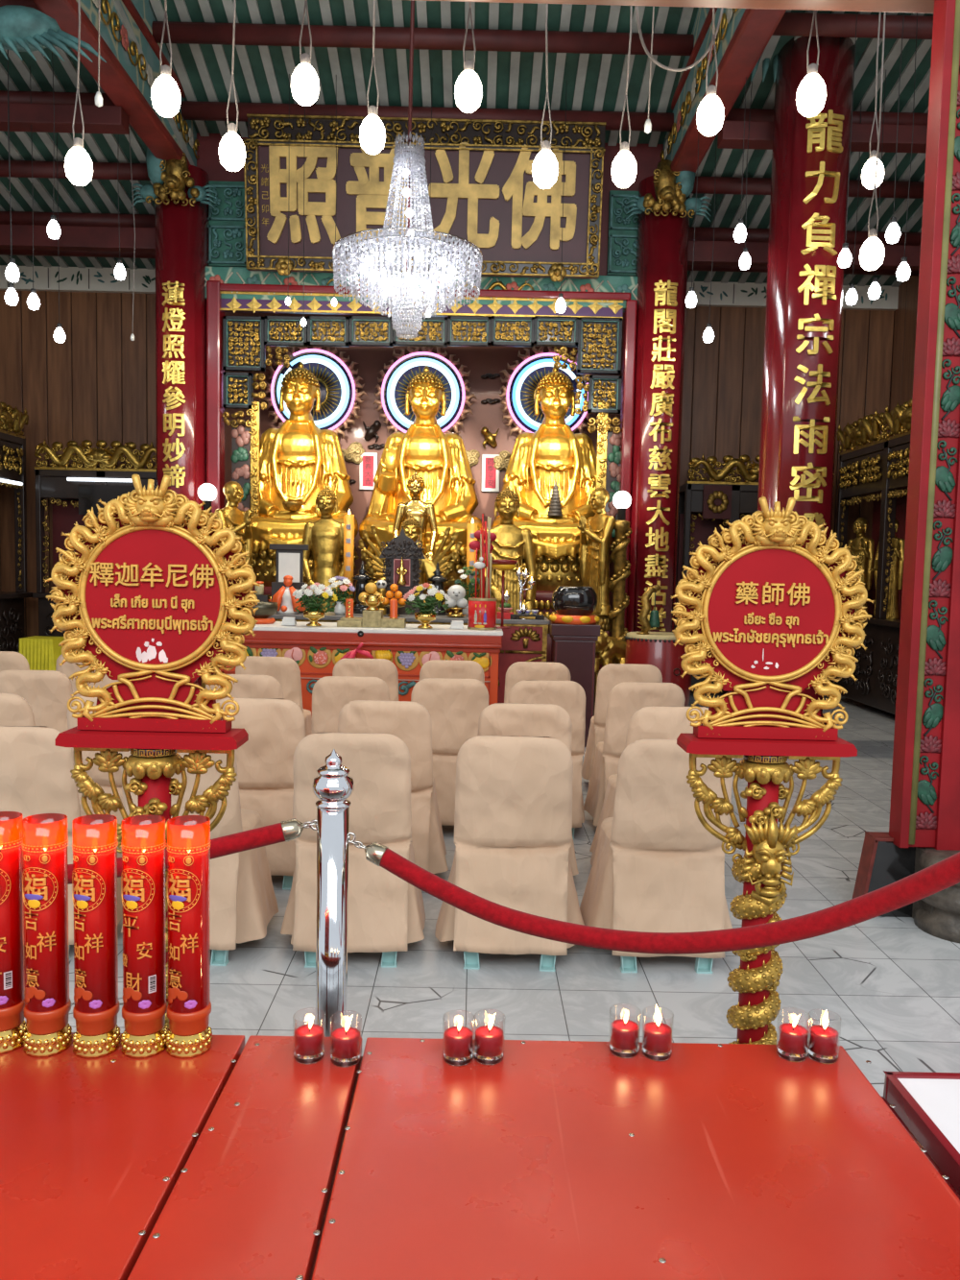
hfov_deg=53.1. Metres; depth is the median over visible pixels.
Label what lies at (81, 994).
print
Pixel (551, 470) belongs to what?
statue
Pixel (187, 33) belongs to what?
beam
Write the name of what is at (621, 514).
socket
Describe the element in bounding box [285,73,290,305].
bulb
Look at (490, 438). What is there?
figure
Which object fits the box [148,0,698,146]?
ceiling
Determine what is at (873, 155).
socket
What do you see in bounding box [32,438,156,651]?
tall cabinet
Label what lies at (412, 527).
statue
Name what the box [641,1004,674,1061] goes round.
votive candle
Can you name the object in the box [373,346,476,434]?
halo
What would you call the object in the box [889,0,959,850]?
column
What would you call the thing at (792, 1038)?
votive candle
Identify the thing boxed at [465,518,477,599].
candle
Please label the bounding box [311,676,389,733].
banquet chair
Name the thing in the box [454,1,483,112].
hanging bulb
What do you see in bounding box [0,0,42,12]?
beam
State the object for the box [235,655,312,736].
banquet chair
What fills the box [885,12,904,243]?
bulb
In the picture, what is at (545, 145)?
socket
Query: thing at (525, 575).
lamp stand
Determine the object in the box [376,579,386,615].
owl figurine
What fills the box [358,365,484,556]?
statue
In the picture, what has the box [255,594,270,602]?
riser
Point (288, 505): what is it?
bowl
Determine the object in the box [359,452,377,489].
tablet
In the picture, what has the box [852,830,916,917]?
board
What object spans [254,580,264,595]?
jar
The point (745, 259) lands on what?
bulb
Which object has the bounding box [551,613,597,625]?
cushion
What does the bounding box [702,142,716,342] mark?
bulb
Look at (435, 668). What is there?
banquet chair
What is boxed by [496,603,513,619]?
offering box
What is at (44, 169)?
beam
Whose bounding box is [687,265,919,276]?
beam
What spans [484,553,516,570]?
lamp
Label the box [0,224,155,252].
beam
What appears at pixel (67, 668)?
banquet chair
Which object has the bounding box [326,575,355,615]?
flower arrangement
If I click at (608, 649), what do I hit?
lion statue
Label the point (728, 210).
ceiling
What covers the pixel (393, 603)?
candle holder
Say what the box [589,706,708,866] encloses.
banquet chair
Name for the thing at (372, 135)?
bulb
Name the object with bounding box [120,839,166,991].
print
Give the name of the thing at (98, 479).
lamp
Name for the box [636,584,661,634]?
stand
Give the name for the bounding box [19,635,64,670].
covered table
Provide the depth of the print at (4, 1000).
1.64 m
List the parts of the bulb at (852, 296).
bulb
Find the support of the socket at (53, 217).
attached to the bulb at (53, 229)
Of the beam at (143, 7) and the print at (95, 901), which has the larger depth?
the beam at (143, 7)
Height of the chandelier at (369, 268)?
3.702 m
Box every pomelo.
[358,591,368,603]
[364,581,377,593]
[373,592,383,601]
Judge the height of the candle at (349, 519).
0.981 m
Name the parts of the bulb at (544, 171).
bulb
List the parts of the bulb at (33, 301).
bulb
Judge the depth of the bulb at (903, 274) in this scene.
7.58 m
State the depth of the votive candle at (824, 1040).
1.68 m
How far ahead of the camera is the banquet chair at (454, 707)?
5.43 m
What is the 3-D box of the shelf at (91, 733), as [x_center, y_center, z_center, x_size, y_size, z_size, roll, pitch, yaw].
[-0.790,0.221,2.330,0.429,0.065,0.117,1,4,0]
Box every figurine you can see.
[271,575,305,614]
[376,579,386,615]
[444,584,467,617]
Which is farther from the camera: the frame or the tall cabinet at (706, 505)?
the tall cabinet at (706, 505)
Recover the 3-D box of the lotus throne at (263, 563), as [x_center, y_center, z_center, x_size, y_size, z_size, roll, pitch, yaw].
[-2.028,-0.181,10.657,1.386,1.753,1.125,1,4,-3]
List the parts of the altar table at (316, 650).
panel frame, moulding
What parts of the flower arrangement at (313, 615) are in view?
flower, flower, flower, flower, flower, flower, flower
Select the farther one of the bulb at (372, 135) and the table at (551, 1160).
the bulb at (372, 135)
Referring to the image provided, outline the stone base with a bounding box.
[912,846,959,943]
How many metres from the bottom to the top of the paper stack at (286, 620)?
0.063 m
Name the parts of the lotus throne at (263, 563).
seat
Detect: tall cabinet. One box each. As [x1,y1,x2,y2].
[0,401,32,652]
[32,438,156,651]
[674,453,834,685]
[832,398,913,714]
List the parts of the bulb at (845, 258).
bulb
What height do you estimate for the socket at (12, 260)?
0.048 m
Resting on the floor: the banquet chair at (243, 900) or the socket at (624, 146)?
the banquet chair at (243, 900)
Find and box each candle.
[0,811,26,1054]
[22,813,72,1057]
[72,814,120,1058]
[120,814,168,1058]
[166,815,212,1058]
[292,1008,325,1063]
[330,1010,362,1066]
[343,509,354,606]
[442,1010,474,1065]
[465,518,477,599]
[473,1009,506,1064]
[608,1004,641,1058]
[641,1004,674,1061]
[776,1007,810,1062]
[807,1010,841,1063]
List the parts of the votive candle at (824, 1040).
glass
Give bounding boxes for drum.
[625,631,691,706]
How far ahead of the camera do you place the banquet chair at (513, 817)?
3.67 m
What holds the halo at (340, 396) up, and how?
attached to the wall at (480, 361)
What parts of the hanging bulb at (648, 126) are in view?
bulb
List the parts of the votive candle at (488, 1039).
glass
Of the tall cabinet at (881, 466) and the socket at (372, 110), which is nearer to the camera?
the socket at (372, 110)
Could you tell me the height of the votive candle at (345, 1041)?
0.081 m
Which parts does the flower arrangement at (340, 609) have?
flower, flower, flower, flower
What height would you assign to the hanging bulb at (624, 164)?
3.980 m
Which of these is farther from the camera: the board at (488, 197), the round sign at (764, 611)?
the board at (488, 197)
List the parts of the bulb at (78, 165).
bulb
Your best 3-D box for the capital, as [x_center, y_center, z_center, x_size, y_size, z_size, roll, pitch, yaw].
[1.917,-4.569,9.594,0.864,0.653,0.325,1,4,0]
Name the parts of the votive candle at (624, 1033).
glass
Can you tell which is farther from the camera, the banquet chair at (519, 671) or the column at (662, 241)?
the column at (662, 241)
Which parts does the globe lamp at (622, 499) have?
globe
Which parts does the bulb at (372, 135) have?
bulb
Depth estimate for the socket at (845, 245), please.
7.39 m
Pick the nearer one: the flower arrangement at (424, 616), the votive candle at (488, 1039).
the votive candle at (488, 1039)
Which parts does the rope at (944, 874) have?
chain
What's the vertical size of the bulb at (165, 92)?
4.048 m
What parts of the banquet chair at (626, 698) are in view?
seat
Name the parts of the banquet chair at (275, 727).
leg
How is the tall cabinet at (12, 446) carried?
on the floor
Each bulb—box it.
[4,49,20,282]
[4,105,18,305]
[26,65,40,310]
[47,51,60,239]
[53,132,65,342]
[64,0,93,186]
[95,0,102,107]
[114,171,125,280]
[128,133,135,340]
[151,0,180,117]
[218,0,245,171]
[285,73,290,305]
[290,0,319,106]
[300,105,306,326]
[331,77,337,306]
[359,0,386,154]
[425,91,432,317]
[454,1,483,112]
[531,3,558,188]
[555,80,567,313]
[611,5,636,188]
[644,6,654,133]
[685,136,699,308]
[696,7,724,136]
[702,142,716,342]
[733,76,747,242]
[739,80,752,269]
[796,10,826,117]
[837,11,857,267]
[845,107,861,305]
[859,12,886,270]
[861,11,884,189]
[868,69,886,299]
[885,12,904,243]
[895,12,917,281]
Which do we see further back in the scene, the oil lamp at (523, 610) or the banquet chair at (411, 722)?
the oil lamp at (523, 610)
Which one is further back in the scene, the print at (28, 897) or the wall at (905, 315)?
the wall at (905, 315)
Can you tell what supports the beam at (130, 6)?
on the beam at (88, 7)
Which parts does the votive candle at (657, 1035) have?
glass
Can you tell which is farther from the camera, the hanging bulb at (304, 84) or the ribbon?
the ribbon
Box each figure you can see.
[362,420,381,442]
[481,427,499,449]
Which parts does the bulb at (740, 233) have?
bulb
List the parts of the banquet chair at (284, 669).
seat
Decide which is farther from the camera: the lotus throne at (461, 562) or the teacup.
the lotus throne at (461, 562)
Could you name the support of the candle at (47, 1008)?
on the table at (551, 1160)
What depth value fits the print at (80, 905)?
1.62 m
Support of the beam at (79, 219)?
attached to the ceiling at (98, 196)
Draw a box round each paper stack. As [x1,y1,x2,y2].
[281,616,296,625]
[450,620,463,628]
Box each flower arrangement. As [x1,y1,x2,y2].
[292,582,338,626]
[326,575,355,615]
[403,582,450,628]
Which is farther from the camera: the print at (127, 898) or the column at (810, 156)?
the column at (810, 156)
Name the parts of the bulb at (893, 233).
bulb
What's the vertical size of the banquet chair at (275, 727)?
0.920 m
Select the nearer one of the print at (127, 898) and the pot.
the print at (127, 898)
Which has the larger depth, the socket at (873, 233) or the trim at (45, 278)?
the trim at (45, 278)
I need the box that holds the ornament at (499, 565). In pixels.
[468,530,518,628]
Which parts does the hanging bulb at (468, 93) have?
bulb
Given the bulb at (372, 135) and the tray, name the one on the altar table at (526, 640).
the tray
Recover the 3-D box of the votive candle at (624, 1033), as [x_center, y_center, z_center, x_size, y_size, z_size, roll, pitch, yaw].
[0.256,0.691,1.696,0.055,0.076,0.055,1,4,0]
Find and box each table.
[0,1032,959,1279]
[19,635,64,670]
[218,621,503,718]
[268,611,550,702]
[882,1070,959,1199]
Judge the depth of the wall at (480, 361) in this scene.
11.42 m
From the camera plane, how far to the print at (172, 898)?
1.62 m
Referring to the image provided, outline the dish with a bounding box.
[382,604,406,616]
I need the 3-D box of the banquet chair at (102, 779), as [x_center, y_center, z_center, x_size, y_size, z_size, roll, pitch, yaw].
[-1.716,0.694,4.758,0.590,0.920,0.628,1,4,0]
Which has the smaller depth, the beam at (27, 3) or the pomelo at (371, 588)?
the beam at (27, 3)
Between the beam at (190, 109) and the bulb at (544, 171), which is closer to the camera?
the bulb at (544, 171)
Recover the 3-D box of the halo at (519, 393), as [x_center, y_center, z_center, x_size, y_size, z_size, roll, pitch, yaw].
[0.809,-2.884,11.282,1.196,1.212,0.262,1,4,0]
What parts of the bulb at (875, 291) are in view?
bulb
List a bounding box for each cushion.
[254,617,275,624]
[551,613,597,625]
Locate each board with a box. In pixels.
[243,138,603,281]
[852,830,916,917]
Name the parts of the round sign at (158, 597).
post, plate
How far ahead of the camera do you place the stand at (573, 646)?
8.31 m
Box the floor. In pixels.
[23,691,959,1168]
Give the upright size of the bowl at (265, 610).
0.175 m
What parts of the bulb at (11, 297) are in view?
bulb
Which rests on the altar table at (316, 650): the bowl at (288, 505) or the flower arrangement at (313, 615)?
the flower arrangement at (313, 615)
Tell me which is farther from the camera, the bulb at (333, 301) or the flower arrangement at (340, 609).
the bulb at (333, 301)
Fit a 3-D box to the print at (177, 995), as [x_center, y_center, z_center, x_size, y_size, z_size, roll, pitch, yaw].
[-0.520,0.608,1.643,0.045,0.032,0.008,3,5,24]
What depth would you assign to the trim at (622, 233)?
10.06 m
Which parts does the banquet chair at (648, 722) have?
seat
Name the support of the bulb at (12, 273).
hanging from the ceiling at (98, 196)
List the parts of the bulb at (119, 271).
bulb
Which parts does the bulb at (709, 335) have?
bulb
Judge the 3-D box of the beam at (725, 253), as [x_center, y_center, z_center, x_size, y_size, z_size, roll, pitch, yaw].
[3.668,-4.204,10.503,3.100,0.220,0.150,1,4,0]
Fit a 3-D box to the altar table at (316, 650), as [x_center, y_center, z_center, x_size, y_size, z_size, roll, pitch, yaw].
[-0.971,0.402,7.995,2.280,1.040,0.809,1,4,0]
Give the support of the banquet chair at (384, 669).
on the floor
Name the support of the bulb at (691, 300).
hanging from the ceiling at (509, 80)
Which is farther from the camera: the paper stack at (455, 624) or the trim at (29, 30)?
the paper stack at (455, 624)
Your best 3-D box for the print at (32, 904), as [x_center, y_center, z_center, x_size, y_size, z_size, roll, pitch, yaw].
[-0.752,0.444,1.619,0.024,0.016,0.003,2,4,8]
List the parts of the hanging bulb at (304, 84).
bulb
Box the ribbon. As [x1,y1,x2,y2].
[338,642,373,661]
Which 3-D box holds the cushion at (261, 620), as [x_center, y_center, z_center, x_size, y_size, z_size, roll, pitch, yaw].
[-1.832,-0.161,8.002,0.240,0.045,0.240,-1,5,-23]
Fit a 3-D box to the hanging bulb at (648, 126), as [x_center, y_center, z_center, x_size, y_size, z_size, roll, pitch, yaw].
[0.919,-4.498,4.876,0.043,3.717,0.043,6,6,44]
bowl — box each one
[250,602,278,624]
[281,501,303,510]
[303,609,324,626]
[414,612,435,628]
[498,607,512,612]
[549,585,600,625]
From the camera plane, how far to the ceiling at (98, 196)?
9.69 m
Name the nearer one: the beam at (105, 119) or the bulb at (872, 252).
the bulb at (872, 252)
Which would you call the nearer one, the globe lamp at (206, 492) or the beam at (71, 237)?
the globe lamp at (206, 492)
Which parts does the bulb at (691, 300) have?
bulb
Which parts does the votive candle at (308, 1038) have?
glass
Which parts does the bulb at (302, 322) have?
bulb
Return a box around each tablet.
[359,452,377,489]
[482,454,499,491]
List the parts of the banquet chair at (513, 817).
leg, seat, leg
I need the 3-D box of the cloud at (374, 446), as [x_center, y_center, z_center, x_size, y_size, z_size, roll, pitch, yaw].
[-1.225,-2.303,11.426,0.228,0.069,0.060,1,4,0]
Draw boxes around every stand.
[337,594,406,627]
[515,568,535,607]
[548,621,601,747]
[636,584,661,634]
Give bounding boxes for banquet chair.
[0,651,29,672]
[0,669,73,732]
[0,693,35,725]
[0,725,123,960]
[55,653,119,697]
[67,695,123,857]
[120,750,278,966]
[205,674,283,702]
[217,698,305,890]
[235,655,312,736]
[280,732,425,967]
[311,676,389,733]
[332,657,398,700]
[338,700,448,873]
[410,677,488,825]
[419,659,484,684]
[434,735,584,971]
[477,702,579,875]
[504,661,570,702]
[508,679,585,839]
[579,739,733,973]
[581,663,662,784]
[583,681,685,826]
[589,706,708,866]
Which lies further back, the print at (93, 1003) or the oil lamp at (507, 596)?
the oil lamp at (507, 596)
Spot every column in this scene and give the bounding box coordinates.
[154,164,208,686]
[626,175,690,641]
[757,36,854,736]
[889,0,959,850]
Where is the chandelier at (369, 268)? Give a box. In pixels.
[332,0,483,338]
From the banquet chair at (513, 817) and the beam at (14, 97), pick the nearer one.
the banquet chair at (513, 817)
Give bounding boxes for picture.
[269,543,309,613]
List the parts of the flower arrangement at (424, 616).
flower, flower, flower, flower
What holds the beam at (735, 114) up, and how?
attached to the ceiling at (728, 210)
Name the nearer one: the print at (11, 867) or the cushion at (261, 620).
the print at (11, 867)
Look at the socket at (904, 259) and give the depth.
7.59 m
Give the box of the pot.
[467,513,496,629]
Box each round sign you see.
[43,474,260,1030]
[670,496,874,1044]
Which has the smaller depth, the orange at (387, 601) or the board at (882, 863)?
the board at (882, 863)
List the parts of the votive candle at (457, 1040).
glass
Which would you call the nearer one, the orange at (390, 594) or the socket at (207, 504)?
the orange at (390, 594)
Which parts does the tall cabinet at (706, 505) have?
flower panel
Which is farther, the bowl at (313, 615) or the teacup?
the teacup
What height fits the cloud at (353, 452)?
0.260 m
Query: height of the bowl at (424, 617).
0.125 m
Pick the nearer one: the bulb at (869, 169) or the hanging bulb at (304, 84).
the hanging bulb at (304, 84)
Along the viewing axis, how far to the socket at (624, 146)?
5.00 m
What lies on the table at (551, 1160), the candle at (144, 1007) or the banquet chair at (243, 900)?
the candle at (144, 1007)
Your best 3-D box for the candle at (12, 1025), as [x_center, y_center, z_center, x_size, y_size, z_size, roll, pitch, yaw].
[-0.829,0.505,1.665,0.079,0.405,0.078,1,4,-5]
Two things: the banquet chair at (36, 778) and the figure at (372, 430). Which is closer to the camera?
the banquet chair at (36, 778)
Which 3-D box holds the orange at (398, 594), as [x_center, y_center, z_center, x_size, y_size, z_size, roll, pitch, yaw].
[-0.736,-0.407,8.640,0.074,0.071,0.073,1,4,0]
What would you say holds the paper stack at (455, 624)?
on the altar table at (316, 650)
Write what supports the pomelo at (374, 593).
on the dish
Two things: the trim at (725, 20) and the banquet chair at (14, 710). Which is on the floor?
the banquet chair at (14, 710)
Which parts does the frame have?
panel, panel, gilt post, panel, panel, panel, panel, panel, panel, panel, panel, gilt post, panel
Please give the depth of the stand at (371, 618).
7.77 m
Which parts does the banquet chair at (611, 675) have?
seat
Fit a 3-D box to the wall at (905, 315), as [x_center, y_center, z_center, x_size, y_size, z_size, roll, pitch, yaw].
[5.292,-2.170,8.185,0.200,6.400,8.000,1,4,0]
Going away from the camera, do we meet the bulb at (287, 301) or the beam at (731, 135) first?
the beam at (731, 135)
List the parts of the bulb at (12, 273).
bulb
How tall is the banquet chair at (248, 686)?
0.920 m
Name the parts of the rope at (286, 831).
chain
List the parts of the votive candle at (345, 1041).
glass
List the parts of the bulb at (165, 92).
bulb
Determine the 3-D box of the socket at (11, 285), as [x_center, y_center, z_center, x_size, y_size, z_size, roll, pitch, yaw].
[-3.990,-3.014,8.174,0.042,0.048,0.040,1,4,0]
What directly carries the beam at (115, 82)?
on the column at (181, 232)
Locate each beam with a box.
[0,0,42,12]
[0,90,115,105]
[0,102,129,134]
[0,159,150,180]
[0,211,155,227]
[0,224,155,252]
[0,248,155,258]
[33,0,190,168]
[75,0,196,166]
[121,0,185,97]
[131,0,176,74]
[151,21,694,55]
[180,100,674,131]
[204,265,637,312]
[417,0,934,13]
[663,7,746,161]
[670,8,786,172]
[671,7,717,110]
[677,7,710,84]
[687,240,920,270]
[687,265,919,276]
[688,226,921,245]
[691,176,924,198]
[717,120,927,153]
[724,108,928,124]
[772,12,933,39]
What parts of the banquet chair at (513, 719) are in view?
seat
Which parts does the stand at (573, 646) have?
trim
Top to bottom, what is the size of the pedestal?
1.081 m
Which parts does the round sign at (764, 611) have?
post, plate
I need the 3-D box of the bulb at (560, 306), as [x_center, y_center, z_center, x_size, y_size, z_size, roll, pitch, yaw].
[0.810,-4.283,9.305,0.106,2.184,0.106,1,4,0]
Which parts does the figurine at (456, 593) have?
gilt dish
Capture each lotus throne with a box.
[251,546,359,609]
[362,547,479,614]
[520,551,612,662]
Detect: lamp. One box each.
[0,478,23,485]
[66,477,132,482]
[197,483,217,688]
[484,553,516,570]
[504,591,510,603]
[519,603,528,619]
[607,490,631,663]
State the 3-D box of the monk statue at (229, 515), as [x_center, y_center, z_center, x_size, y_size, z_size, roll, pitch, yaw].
[-2.510,-0.968,9.788,0.369,1.293,0.394,0,4,-11]
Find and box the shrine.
[379,527,425,614]
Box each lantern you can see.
[351,560,373,613]
[426,562,448,615]
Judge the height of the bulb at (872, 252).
3.230 m
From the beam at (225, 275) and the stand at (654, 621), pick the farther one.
the beam at (225, 275)
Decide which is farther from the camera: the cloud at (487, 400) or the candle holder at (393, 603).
the cloud at (487, 400)
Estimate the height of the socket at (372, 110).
0.055 m
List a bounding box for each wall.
[0,289,894,692]
[196,132,663,275]
[224,312,624,636]
[889,275,918,436]
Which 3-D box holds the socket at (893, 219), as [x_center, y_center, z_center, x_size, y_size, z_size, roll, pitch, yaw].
[3.016,-3.059,7.002,0.042,0.048,0.040,1,4,0]
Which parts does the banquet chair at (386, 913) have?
leg, seat, leg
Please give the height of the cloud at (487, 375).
0.069 m
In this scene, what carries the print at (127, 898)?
attached to the candle at (144, 1007)
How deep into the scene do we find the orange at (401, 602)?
8.62 m
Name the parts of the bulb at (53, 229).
bulb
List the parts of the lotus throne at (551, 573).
seat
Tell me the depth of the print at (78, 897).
1.62 m
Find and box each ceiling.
[0,0,194,269]
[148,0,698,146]
[687,9,933,287]
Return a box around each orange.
[382,597,389,604]
[386,590,393,598]
[389,583,398,591]
[394,590,402,598]
[398,598,406,605]
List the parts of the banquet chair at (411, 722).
seat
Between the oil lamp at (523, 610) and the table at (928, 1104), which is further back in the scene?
the oil lamp at (523, 610)
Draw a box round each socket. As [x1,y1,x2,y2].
[8,283,14,289]
[9,258,15,264]
[50,215,56,220]
[72,137,83,148]
[160,64,170,76]
[202,500,213,511]
[227,122,237,133]
[300,52,311,64]
[367,105,377,116]
[463,59,474,71]
[541,140,551,150]
[616,507,627,520]
[620,141,629,151]
[706,84,716,96]
[807,63,818,74]
[843,242,848,248]
[868,228,877,238]
[869,149,876,158]
[890,217,896,223]
[901,256,907,263]
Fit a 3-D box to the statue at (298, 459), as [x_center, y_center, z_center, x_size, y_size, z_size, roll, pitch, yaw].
[-2.008,-1.984,10.433,1.357,2.132,1.019,0,4,-10]
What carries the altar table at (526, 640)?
on the floor
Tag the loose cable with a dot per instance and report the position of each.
(649, 55)
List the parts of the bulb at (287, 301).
bulb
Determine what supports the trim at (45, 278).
attached to the wall at (96, 384)
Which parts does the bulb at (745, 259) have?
bulb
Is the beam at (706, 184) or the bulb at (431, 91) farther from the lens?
the beam at (706, 184)
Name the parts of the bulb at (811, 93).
bulb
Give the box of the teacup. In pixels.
[531,609,538,614]
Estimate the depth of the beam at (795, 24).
7.60 m
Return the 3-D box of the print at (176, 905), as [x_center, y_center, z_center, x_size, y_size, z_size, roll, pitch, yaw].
[-0.512,0.449,1.626,0.024,0.016,0.003,2,5,14]
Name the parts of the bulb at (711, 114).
bulb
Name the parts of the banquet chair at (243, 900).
seat, leg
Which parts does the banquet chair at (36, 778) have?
seat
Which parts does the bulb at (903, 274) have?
bulb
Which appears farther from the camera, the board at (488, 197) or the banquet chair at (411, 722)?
the board at (488, 197)
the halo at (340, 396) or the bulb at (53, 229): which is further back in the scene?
the halo at (340, 396)
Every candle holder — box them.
[345,599,353,618]
[389,600,397,619]
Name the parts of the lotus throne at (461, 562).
seat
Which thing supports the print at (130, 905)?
on the candle at (144, 1007)
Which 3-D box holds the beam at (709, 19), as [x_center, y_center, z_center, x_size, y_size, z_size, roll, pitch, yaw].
[2.050,-5.139,7.039,0.280,0.080,6.200,1,4,0]
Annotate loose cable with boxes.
[635,5,724,72]
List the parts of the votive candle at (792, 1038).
glass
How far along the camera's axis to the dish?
8.61 m
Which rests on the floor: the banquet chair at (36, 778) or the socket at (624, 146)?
the banquet chair at (36, 778)
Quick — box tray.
[510,613,544,620]
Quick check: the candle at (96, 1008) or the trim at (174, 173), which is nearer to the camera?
the candle at (96, 1008)
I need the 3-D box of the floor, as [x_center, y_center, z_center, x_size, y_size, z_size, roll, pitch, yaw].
[-0.044,1.452,2.117,18.000,0.120,22.000,1,4,0]
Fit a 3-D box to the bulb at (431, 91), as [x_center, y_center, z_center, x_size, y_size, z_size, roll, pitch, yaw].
[-0.484,-4.274,9.299,0.056,2.255,0.056,1,4,0]
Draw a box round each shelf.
[55,716,248,750]
[676,723,857,757]
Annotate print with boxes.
[0,838,22,974]
[0,995,8,1005]
[22,837,68,987]
[24,893,44,900]
[24,986,46,1002]
[27,899,40,908]
[42,998,55,1007]
[72,840,117,987]
[73,893,91,901]
[73,987,93,1002]
[75,900,88,909]
[89,999,102,1009]
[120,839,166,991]
[122,894,140,901]
[122,987,142,1003]
[125,900,138,909]
[138,1000,151,1009]
[166,839,210,988]
[168,987,188,1003]
[169,894,187,901]
[171,900,184,909]
[184,1000,197,1009]
[345,524,350,571]
[468,532,474,579]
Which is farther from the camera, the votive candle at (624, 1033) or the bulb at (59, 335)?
the bulb at (59, 335)
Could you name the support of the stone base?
on the floor
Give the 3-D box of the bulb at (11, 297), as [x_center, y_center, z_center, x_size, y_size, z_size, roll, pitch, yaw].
[-3.970,-3.970,8.101,0.106,2.246,0.106,1,4,0]
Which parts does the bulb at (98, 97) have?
bulb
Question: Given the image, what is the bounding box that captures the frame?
[206,280,637,675]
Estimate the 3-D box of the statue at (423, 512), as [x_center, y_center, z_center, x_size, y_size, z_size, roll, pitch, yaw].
[-0.670,-1.039,9.890,0.468,1.384,0.285,1,4,0]
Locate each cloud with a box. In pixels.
[341,441,364,463]
[367,443,385,449]
[465,449,480,466]
[481,373,500,379]
[481,398,500,404]
[493,450,510,470]
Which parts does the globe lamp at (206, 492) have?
globe, post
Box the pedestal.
[597,615,611,670]
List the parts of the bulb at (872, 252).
bulb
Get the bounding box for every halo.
[260,346,367,437]
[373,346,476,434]
[498,346,595,435]
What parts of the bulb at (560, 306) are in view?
bulb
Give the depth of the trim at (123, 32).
8.17 m
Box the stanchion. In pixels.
[310,748,356,1037]
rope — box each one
[22,818,315,887]
[348,839,959,954]
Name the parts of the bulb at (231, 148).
bulb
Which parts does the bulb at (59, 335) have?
bulb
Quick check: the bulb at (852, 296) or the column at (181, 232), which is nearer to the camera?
the bulb at (852, 296)
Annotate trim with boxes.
[0,4,106,62]
[0,265,155,293]
[92,0,199,158]
[130,147,217,210]
[208,180,246,266]
[246,114,605,153]
[606,190,638,276]
[659,8,737,161]
[686,281,898,311]
[750,54,777,82]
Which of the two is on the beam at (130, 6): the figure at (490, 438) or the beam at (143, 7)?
the beam at (143, 7)
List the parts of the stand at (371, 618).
incense burner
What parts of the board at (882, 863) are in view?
panel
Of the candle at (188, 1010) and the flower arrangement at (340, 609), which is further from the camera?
the flower arrangement at (340, 609)
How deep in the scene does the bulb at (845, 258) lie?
7.37 m
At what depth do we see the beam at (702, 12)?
8.43 m
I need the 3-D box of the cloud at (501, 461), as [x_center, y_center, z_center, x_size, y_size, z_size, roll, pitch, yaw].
[0.277,-2.134,11.431,0.275,0.247,0.099,1,4,0]
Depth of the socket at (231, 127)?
4.79 m
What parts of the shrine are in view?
thin frame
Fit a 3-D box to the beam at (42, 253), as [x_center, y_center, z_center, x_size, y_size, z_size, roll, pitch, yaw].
[-4.781,-4.581,11.259,3.200,0.156,0.160,1,4,0]
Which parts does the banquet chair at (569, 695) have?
seat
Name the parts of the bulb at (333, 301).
bulb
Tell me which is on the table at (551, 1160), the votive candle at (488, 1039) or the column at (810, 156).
the votive candle at (488, 1039)
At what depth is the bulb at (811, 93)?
4.39 m
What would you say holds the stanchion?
on the floor
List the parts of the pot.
pot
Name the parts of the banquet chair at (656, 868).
leg, seat, leg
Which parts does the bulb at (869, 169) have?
bulb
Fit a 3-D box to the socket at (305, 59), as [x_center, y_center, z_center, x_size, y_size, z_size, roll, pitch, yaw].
[-0.819,-2.717,4.502,0.048,0.055,0.048,1,4,0]
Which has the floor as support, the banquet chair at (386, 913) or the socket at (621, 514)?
the banquet chair at (386, 913)
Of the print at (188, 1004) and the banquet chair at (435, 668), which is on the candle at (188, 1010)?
the print at (188, 1004)
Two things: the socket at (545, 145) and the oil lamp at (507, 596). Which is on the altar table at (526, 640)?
the oil lamp at (507, 596)
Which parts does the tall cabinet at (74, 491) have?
sign panel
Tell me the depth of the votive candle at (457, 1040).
1.64 m
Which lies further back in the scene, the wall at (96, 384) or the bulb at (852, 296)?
the wall at (96, 384)
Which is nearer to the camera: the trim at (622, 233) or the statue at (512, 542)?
the statue at (512, 542)
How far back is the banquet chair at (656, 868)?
3.69 m
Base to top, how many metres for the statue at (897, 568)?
1.088 m
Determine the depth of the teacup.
8.57 m
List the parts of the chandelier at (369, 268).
bulb, bulb, frame, bulb, rod, bulb, bulb, bulb, bulb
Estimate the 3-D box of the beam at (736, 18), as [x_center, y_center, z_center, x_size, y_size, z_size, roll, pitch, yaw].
[2.053,-4.830,7.062,0.240,0.540,6.200,1,4,0]
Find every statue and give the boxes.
[214,481,252,565]
[242,361,358,555]
[301,484,343,611]
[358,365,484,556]
[358,513,462,594]
[392,471,437,597]
[477,485,536,614]
[490,367,615,559]
[577,487,615,615]
[593,628,626,715]
[847,517,874,614]
[869,518,905,619]
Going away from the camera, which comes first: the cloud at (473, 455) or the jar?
the jar
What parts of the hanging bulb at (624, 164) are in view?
bulb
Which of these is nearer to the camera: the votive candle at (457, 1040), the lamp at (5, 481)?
the votive candle at (457, 1040)
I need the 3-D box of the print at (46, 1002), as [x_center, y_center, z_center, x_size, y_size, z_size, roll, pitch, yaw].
[-0.734,0.618,1.636,0.022,0.016,0.002,-1,5,-28]
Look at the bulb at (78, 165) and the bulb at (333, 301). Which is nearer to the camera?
the bulb at (78, 165)

